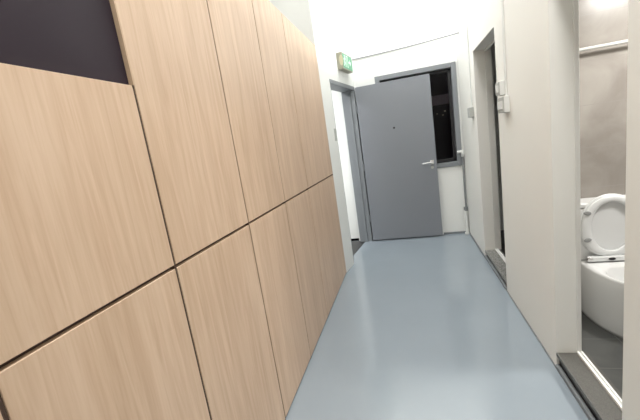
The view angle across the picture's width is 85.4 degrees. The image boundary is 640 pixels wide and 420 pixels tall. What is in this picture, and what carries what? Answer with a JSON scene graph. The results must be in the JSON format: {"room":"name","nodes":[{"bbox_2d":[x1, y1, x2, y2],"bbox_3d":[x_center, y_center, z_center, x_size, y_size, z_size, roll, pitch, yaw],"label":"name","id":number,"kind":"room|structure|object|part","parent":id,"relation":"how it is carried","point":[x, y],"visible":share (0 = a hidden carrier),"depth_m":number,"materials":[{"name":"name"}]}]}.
{"room":"corridor","nodes":[
{"label":"corridor","id":0,"kind":"room"},
{"bbox_2d":[269,0,372,272],"bbox_3d":[-0.962,-0.987,1.647,0.648,4.600,7.088,-5,11,20],"label":"wall","id":1,"kind":"structure","parent":0,"point":[323,22],"depth_m":3.95,"materials":[{"name":"white paint"}]},
{"bbox_2d":[336,52,352,73],"bbox_3d":[0.318,-1.848,4.365,0.083,0.195,0.403,-4,11,24],"label":"exit sign","id":2,"kind":"object","parent":1,"relation":"attached to","point":[344,62],"visible":1,"depth_m":4.25,"materials":[{"name":"green"}]},
{"bbox_3d":[0.347,-1.851,4.353,0.004,0.165,0.370,-4,11,24],"label":"green panel","id":3,"kind":"part","parent":2,"relation":"part of","materials":[{"name":"green plastic"}]},
{"bbox_2d":[329,74,442,258],"bbox_3d":[0.844,-0.556,4.457,1.314,2.215,0.950,-6,11,15],"label":"door","id":4,"kind":"structure","parent":1,"relation":"in","point":[395,122],"depth_m":4.81,"materials":[{"name":"grey paint"}]},
{"bbox_3d":[1.457,-0.636,4.688,0.156,0.058,0.064,-6,11,15],"label":"handle","id":5,"kind":"part","parent":4,"relation":"part of","materials":[{"name":"metal"}]},
{"bbox_2d":[331,90,358,238],"bbox_3d":[-1.017,-1.462,4.240,2.350,4.604,2.400,-6,11,15],"label":"wall","id":6,"kind":"structure","parent":0,"point":[336,97],"depth_m":5.23,"materials":[{"name":"white paint"}]},
{"bbox_2d":[351,241,363,254],"bbox_3d":[0.329,0.585,4.848,0.537,0.003,0.950,-6,11,15],"label":"floor","id":7,"kind":"structure","parent":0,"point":[356,245],"depth_m":5.04,"materials":[{"name":"black tile"}]},
{"bbox_2d":[344,0,503,233],"bbox_3d":[1.861,-1.943,4.510,3.260,4.600,0.150,-6,11,15],"label":"wall","id":8,"kind":"structure","parent":0,"point":[387,25],"depth_m":4.58,"materials":[{"name":"white paint"}]},
{"bbox_2d":[352,29,460,59],"bbox_3d":[1.102,-2.163,4.551,1.400,0.099,0.030,-6,11,15],"label":"cable","id":9,"kind":"object","parent":8,"relation":"attached to","point":[459,30],"visible":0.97,"depth_m":4.53,"materials":[{"name":"grey plastic"}]},
{"bbox_2d":[374,61,461,167],"bbox_3d":[1.349,-1.220,4.759,1.040,1.340,0.122,-6,11,15],"label":"window","id":10,"kind":"structure","parent":8,"relation":"in","point":[450,68],"depth_m":4.62,"materials":[{"name":"grey paint"}]},
{"bbox_2d":[444,231,465,234],"bbox_3d":[1.933,0.321,4.913,0.340,0.028,0.012,-6,11,15],"label":"baseboard","id":11,"kind":"structure","parent":8,"relation":"attached to","point":[457,232],"depth_m":4.91,"materials":[{"name":"grey paint"}]},
{"bbox_2d":[457,150,469,234],"bbox_3d":[1.955,-0.232,4.727,0.089,1.165,0.060,-6,11,15],"label":"drain pipe","id":12,"kind":"object","parent":8,"relation":"attached to","point":[467,232],"visible":1,"depth_m":4.72,"materials":[{"name":"white plastic"}]},
{"bbox_2d":[285,230,622,419],"bbox_3d":[1.080,1.115,1.592,3.550,0.060,7.050,-6,11,15],"label":"floor","id":13,"kind":"structure","parent":0,"point":[417,328],"depth_m":2.40,"materials":[{"name":"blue paint"}]},
{"bbox_2d":[0,404,5,419],"bbox_3d":[-0.925,0.306,0.431,0.440,2.515,0.579,-6,11,15],"label":"cabinet","id":14,"kind":"object","parent":13,"relation":"on","point":[2,416],"visible":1,"depth_m":0.68,"materials":[{"name":"brown wood"}]},
{"bbox_2d":[0,0,210,419],"bbox_3d":[-0.793,0.185,0.976,0.440,2.515,0.566,-6,11,15],"label":"cabinet","id":15,"kind":"object","parent":13,"relation":"on","point":[94,325],"visible":1,"depth_m":0.88,"materials":[{"name":"brown wood"}]},
{"bbox_3d":[-0.603,0.592,0.724,0.018,1.760,0.004,-6,11,15],"label":"panel","id":16,"kind":"part","parent":15,"relation":"part of","materials":[{"name":"beige wood"}]},
{"bbox_3d":[-0.726,-0.695,0.763,0.007,0.745,0.563,-6,11,15],"label":"dark panel","id":17,"kind":"part","parent":15,"relation":"part of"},
{"bbox_3d":[-0.621,-0.041,0.884,0.020,0.599,0.557,-6,11,15],"label":"door","id":18,"kind":"part","parent":15,"relation":"part of","materials":[{"name":"brown wood"}]},
{"bbox_3d":[-0.493,0.820,1.045,0.020,1.144,0.557,-6,11,15],"label":"door","id":19,"kind":"part","parent":15,"relation":"part of","materials":[{"name":"brown wood"}]},
{"bbox_3d":[-0.473,0.472,1.258,0.018,1.760,0.004,-6,11,15],"label":"panel","id":20,"kind":"part","parent":15,"relation":"part of","materials":[{"name":"beige wood"}]},
{"bbox_2d":[109,0,284,419],"bbox_3d":[-0.657,0.061,1.529,0.441,2.515,0.597,-6,11,15],"label":"cabinet","id":21,"kind":"object","parent":13,"relation":"on","point":[168,50],"visible":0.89,"depth_m":1.40,"materials":[{"name":"brown wood"}]},
{"bbox_3d":[-0.526,0.105,1.194,0.018,2.514,0.004,-6,11,15],"label":"panel","id":22,"kind":"part","parent":21,"relation":"part of","materials":[{"name":"beige wood"}]},
{"bbox_3d":[-0.540,-0.527,1.369,0.020,1.346,0.588,-6,11,15],"label":"door","id":23,"kind":"part","parent":21,"relation":"part of","materials":[{"name":"brown wood"}]},
{"bbox_3d":[-0.358,0.696,1.598,0.020,1.144,0.588,-6,11,15],"label":"door","id":24,"kind":"part","parent":21,"relation":"part of","materials":[{"name":"brown wood"}]},
{"bbox_2d":[206,0,310,419],"bbox_3d":[-0.522,-0.063,2.083,0.440,2.515,0.569,-6,11,15],"label":"cabinet","id":25,"kind":"object","parent":13,"relation":"on","point":[233,26],"visible":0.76,"depth_m":1.98,"materials":[{"name":"brown wood"}]},
{"bbox_3d":[-0.405,-0.651,1.923,0.020,1.346,0.560,-6,11,15],"label":"door","id":26,"kind":"part","parent":25,"relation":"part of","materials":[{"name":"brown wood"}]},
{"bbox_3d":[-0.223,0.572,2.152,0.020,1.144,0.560,-6,11,15],"label":"door","id":27,"kind":"part","parent":25,"relation":"part of","materials":[{"name":"brown wood"}]},
{"bbox_2d":[251,0,327,355],"bbox_3d":[-0.389,-0.185,2.629,0.440,2.515,0.579,-6,11,15],"label":"cabinet","id":28,"kind":"object","parent":13,"relation":"on","point":[268,19],"visible":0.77,"depth_m":2.52,"materials":[{"name":"brown wood"}]},
{"bbox_3d":[-0.272,-0.773,2.469,0.020,1.346,0.570,-6,11,15],"label":"door","id":29,"kind":"part","parent":28,"relation":"part of","materials":[{"name":"brown wood"}]},
{"bbox_3d":[-0.089,0.450,2.698,0.020,1.144,0.570,-6,11,15],"label":"door","id":30,"kind":"part","parent":28,"relation":"part of","materials":[{"name":"brown wood"}]},
{"bbox_2d":[281,13,345,314],"bbox_3d":[-0.201,-0.356,3.398,0.440,2.515,1.039,-6,11,15],"label":"cabinet","id":31,"kind":"object","parent":13,"relation":"on","point":[301,52],"visible":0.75,"depth_m":3.22,"materials":[{"name":"brown wood"}]},
{"bbox_3d":[-0.084,-0.945,3.238,0.020,1.346,1.030,-6,11,15],"label":"door","id":32,"kind":"part","parent":31,"relation":"part of","materials":[{"name":"brown wood"}]},
{"bbox_3d":[0.098,0.279,3.467,0.020,1.144,1.030,-6,11,15],"label":"door","id":33,"kind":"part","parent":31,"relation":"part of","materials":[{"name":"brown wood"}]},
{"bbox_2d":[456,0,639,419],"bbox_3d":[1.151,-0.171,1.287,0.108,2.530,7.050,-6,11,15],"label":"wall","id":34,"kind":"structure","parent":0,"point":[537,146],"depth_m":2.04,"materials":[{"name":"beige paint"}]},
{"bbox_2d":[466,20,473,117],"bbox_3d":[1.588,-1.500,3.720,0.045,0.995,0.135,-6,11,15],"label":"conduit","id":35,"kind":"object","parent":34,"relation":"attached to","point":[470,110],"visible":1,"depth_m":3.73,"materials":[{"name":"white plastic"}]},
{"bbox_2d":[484,39,505,262],"bbox_3d":[1.724,-0.495,3.245,0.066,2.107,0.870,-6,11,15],"label":"door frame","id":36,"kind":"structure","parent":34,"relation":"in","point":[487,51],"depth_m":3.63,"materials":[{"name":"grey metal"}]},
{"bbox_3d":[1.859,0.524,3.440,0.030,0.014,0.854,-6,11,15],"label":"rail","id":37,"kind":"part","parent":36,"relation":"part of","materials":[{"name":"white metal"}]},
{"bbox_2d":[485,255,506,289],"bbox_3d":[1.761,0.613,3.483,0.022,0.030,0.870,-6,11,15],"label":"trim","id":38,"kind":"structure","parent":34,"relation":"attached to","point":[486,257],"depth_m":3.41,"materials":[{"name":"grey paint"}]},
{"bbox_2d":[485,249,506,283],"bbox_3d":[1.824,0.545,3.453,0.159,0.022,0.870,-6,11,15],"label":"trim","id":39,"kind":"structure","parent":34,"relation":"attached to","point":[495,258],"depth_m":3.52,"materials":[{"name":"grey stone"}]},
{"bbox_2d":[495,80,504,95],"bbox_3d":[1.345,-0.906,2.592,0.047,0.100,0.105,-6,11,15],"label":"switch box","id":40,"kind":"object","parent":34,"relation":"attached to","point":[500,86],"visible":0.95,"depth_m":2.55,"materials":[{"name":"white plastic"}]},
{"bbox_3d":[1.330,-0.905,2.596,0.006,0.092,0.097,-6,11,15],"label":"plate","id":41,"kind":"part","parent":40,"relation":"part of","materials":[{"name":"grey plastic"}]},
{"bbox_2d":[497,95,509,113],"bbox_3d":[1.348,-0.773,2.553,0.047,0.115,0.165,-6,11,15],"label":"switch box","id":42,"kind":"object","parent":34,"relation":"attached to","point":[503,103],"visible":1,"depth_m":2.48,"materials":[{"name":"white plastic"}]},
{"bbox_3d":[1.333,-0.772,2.557,0.006,0.107,0.157,-6,11,15],"label":"plate","id":43,"kind":"part","parent":42,"relation":"part of","materials":[{"name":"grey plastic"}]},
{"bbox_2d":[501,0,507,95],"bbox_3d":[1.284,-1.258,2.430,0.014,0.910,0.018,-6,11,15],"label":"conduit","id":44,"kind":"object","parent":34,"relation":"attached to","point":[502,5],"visible":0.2,"depth_m":2.44,"materials":[{"name":"white plastic"}]},
{"bbox_2d":[469,233,555,367],"bbox_3d":[1.749,0.622,3.469,0.010,0.022,2.943,-6,11,15],"label":"baseboard","id":45,"kind":"structure","parent":34,"relation":"attached to","point":[483,254],"depth_m":2.61,"materials":[{"name":"grey paint"}]},
{"bbox_2d":[556,364,595,419],"bbox_3d":[1.340,0.998,1.760,0.022,0.030,0.650,-6,11,15],"label":"trim","id":46,"kind":"structure","parent":34,"relation":"attached to","point":[565,378],"depth_m":1.83,"materials":[{"name":"grey paint"}]},
{"bbox_2d":[556,353,621,419],"bbox_3d":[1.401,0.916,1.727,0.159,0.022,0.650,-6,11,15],"label":"trim","id":47,"kind":"structure","parent":34,"relation":"attached to","point":[603,405],"depth_m":1.77,"materials":[{"name":"grey stone"}]},
{"bbox_2d":[573,0,621,410],"bbox_3d":[1.285,-0.116,1.525,0.030,2.092,0.650,-6,11,15],"label":"door frame","id":48,"kind":"structure","parent":34,"relation":"in","point":[616,398],"depth_m":1.81,"materials":[{"name":"white metal"}]},
{"bbox_3d":[1.436,0.895,1.714,0.030,0.014,0.634,-6,11,15],"label":"rail","id":49,"kind":"part","parent":48,"relation":"part of","materials":[{"name":"white metal"}]},
{"bbox_2d":[579,0,628,198],"bbox_3d":[2.248,-0.512,2.486,1.452,2.440,0.080,-6,11,15],"label":"wall","id":50,"kind":"structure","parent":0,"point":[602,71],"depth_m":2.44,"materials":[{"name":"beige paint"}]},
{"bbox_2d":[580,193,625,337],"bbox_3d":[2.037,0.346,2.347,0.394,0.883,0.643,-6,11,15],"label":"toilet","id":51,"kind":"object","parent":50,"relation":"attached to","point":[603,216],"visible":0.61,"depth_m":2.42,"materials":[{"name":"white ceramic"}]},
{"bbox_3d":[2.069,0.582,2.382,0.380,0.402,0.625,-6,11,15],"label":"bowl","id":52,"kind":"part","parent":51,"relation":"part of","materials":[{"name":"white ceramic"}]},
{"bbox_3d":[2.032,0.112,2.416,0.372,0.434,0.030,-6,11,15],"label":"seat","id":53,"kind":"part","parent":51,"relation":"part of","materials":[{"name":"white plastic"}]},
{"bbox_3d":[2.036,-0.063,2.497,0.394,0.032,0.185,-6,11,15],"label":"cistern lid","id":54,"kind":"part","parent":51,"relation":"part of","materials":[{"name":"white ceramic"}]},
{"bbox_3d":[2.036,0.103,2.436,0.383,0.443,0.028,-6,11,15],"label":"seat lid","id":55,"kind":"part","parent":51,"relation":"part of","materials":[{"name":"white plastic"}]},
{"bbox_2d":[579,39,627,51],"bbox_3d":[2.161,-1.137,2.294,1.000,0.027,0.061,-6,11,15],"label":"towel rail","id":56,"kind":"object","parent":50,"relation":"attached to","point":[622,41],"visible":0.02,"depth_m":2.33,"materials":[{"name":"white plastic"}]},
{"label":"outside","id":57,"kind":"structure","parent":0,"visible":0},
{"bbox_2d":[430,72,452,159],"bbox_3d":[6.958,-3.105,16.552,8.500,7.000,4.030,-6,11,15],"label":"building","id":58,"kind":"structure","parent":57,"point":[438,83],"depth_m":14.71,"materials":[{"name":"black glass"}]}
]}

